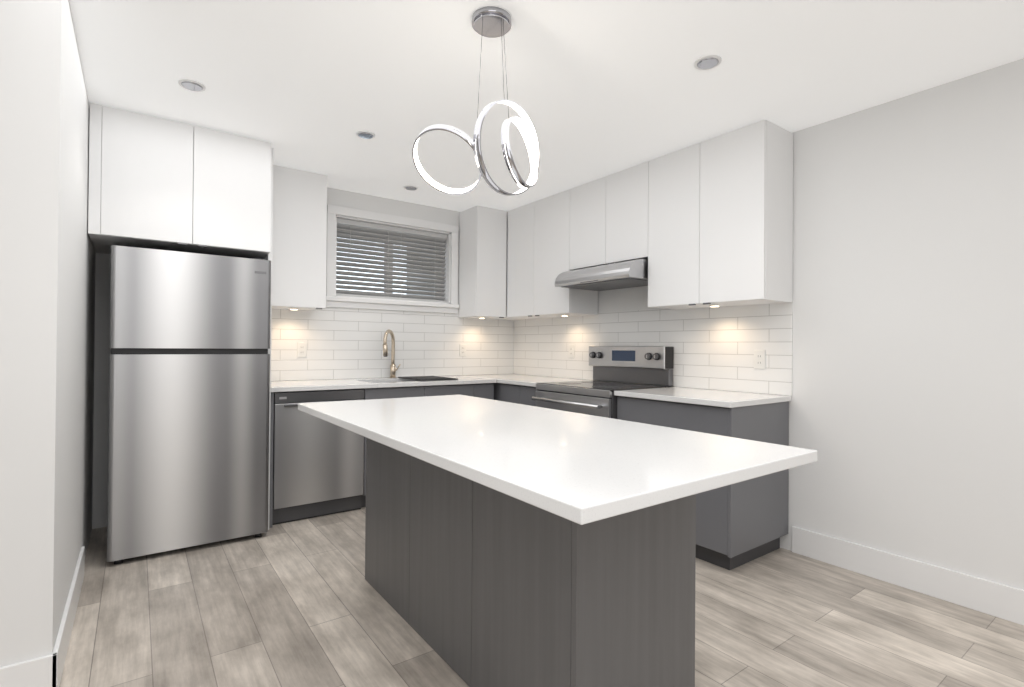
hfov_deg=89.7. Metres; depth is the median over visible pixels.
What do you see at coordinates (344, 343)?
backsplash
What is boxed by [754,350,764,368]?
electrical outlet
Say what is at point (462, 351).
electrical outlet
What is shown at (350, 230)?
window blind
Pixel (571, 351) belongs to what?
electrical outlet
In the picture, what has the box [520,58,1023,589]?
wall
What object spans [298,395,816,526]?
island countertop
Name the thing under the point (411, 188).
recessed light
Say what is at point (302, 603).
floor
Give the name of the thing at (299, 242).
upper cabinet
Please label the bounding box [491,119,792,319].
upper cabinet
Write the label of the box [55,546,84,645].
baseboard
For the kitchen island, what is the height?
0.878 m
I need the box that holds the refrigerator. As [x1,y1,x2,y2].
[106,245,270,564]
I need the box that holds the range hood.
[554,259,647,290]
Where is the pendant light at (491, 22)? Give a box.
[412,6,539,195]
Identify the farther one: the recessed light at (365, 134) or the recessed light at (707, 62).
the recessed light at (365, 134)
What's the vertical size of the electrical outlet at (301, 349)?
0.116 m
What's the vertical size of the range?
1.200 m
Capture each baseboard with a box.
[0,642,67,686]
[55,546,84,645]
[792,526,1023,625]
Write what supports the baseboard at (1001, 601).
attached to the wall at (906, 412)
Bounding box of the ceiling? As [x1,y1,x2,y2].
[69,0,1023,211]
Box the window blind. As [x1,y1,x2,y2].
[336,218,446,302]
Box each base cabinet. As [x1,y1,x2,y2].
[269,376,495,527]
[462,374,790,569]
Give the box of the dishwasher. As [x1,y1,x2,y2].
[272,389,364,524]
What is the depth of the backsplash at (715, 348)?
3.58 m
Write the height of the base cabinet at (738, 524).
0.910 m
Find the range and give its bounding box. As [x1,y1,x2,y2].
[532,346,673,418]
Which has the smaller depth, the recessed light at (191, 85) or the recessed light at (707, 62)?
the recessed light at (707, 62)
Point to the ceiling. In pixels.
(596, 89)
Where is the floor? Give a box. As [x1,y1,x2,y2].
[60,507,1023,686]
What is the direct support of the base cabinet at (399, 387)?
on the floor
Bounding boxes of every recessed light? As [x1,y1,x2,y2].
[178,79,205,91]
[356,131,374,138]
[404,185,417,190]
[694,55,721,69]
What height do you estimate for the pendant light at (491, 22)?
0.683 m
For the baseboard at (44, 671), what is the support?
attached to the wall at (47, 292)
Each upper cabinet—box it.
[88,102,272,529]
[272,165,506,318]
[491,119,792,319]
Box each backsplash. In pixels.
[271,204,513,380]
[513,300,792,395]
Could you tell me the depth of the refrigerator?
2.92 m
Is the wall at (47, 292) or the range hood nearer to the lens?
the wall at (47, 292)
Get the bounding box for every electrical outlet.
[297,342,306,356]
[459,344,465,355]
[569,345,573,357]
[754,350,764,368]
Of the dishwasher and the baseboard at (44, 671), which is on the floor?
the dishwasher
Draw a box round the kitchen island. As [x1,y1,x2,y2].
[365,439,695,686]
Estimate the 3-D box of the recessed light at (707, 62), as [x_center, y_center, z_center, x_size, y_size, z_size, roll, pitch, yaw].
[0.874,-1.252,2.301,0.116,0.010,0.116,1,0,-36]
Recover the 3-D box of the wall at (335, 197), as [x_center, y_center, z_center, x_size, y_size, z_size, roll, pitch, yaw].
[-2.619,-0.045,3.496,6.850,2.465,0.250,1,0,-36]
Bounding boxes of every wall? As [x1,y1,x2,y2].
[0,0,95,666]
[92,187,494,528]
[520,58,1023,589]
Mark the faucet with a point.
(393, 368)
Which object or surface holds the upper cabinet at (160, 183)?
attached to the wall at (335, 197)
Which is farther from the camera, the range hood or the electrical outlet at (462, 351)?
the electrical outlet at (462, 351)
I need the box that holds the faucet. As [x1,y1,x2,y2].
[383,329,400,377]

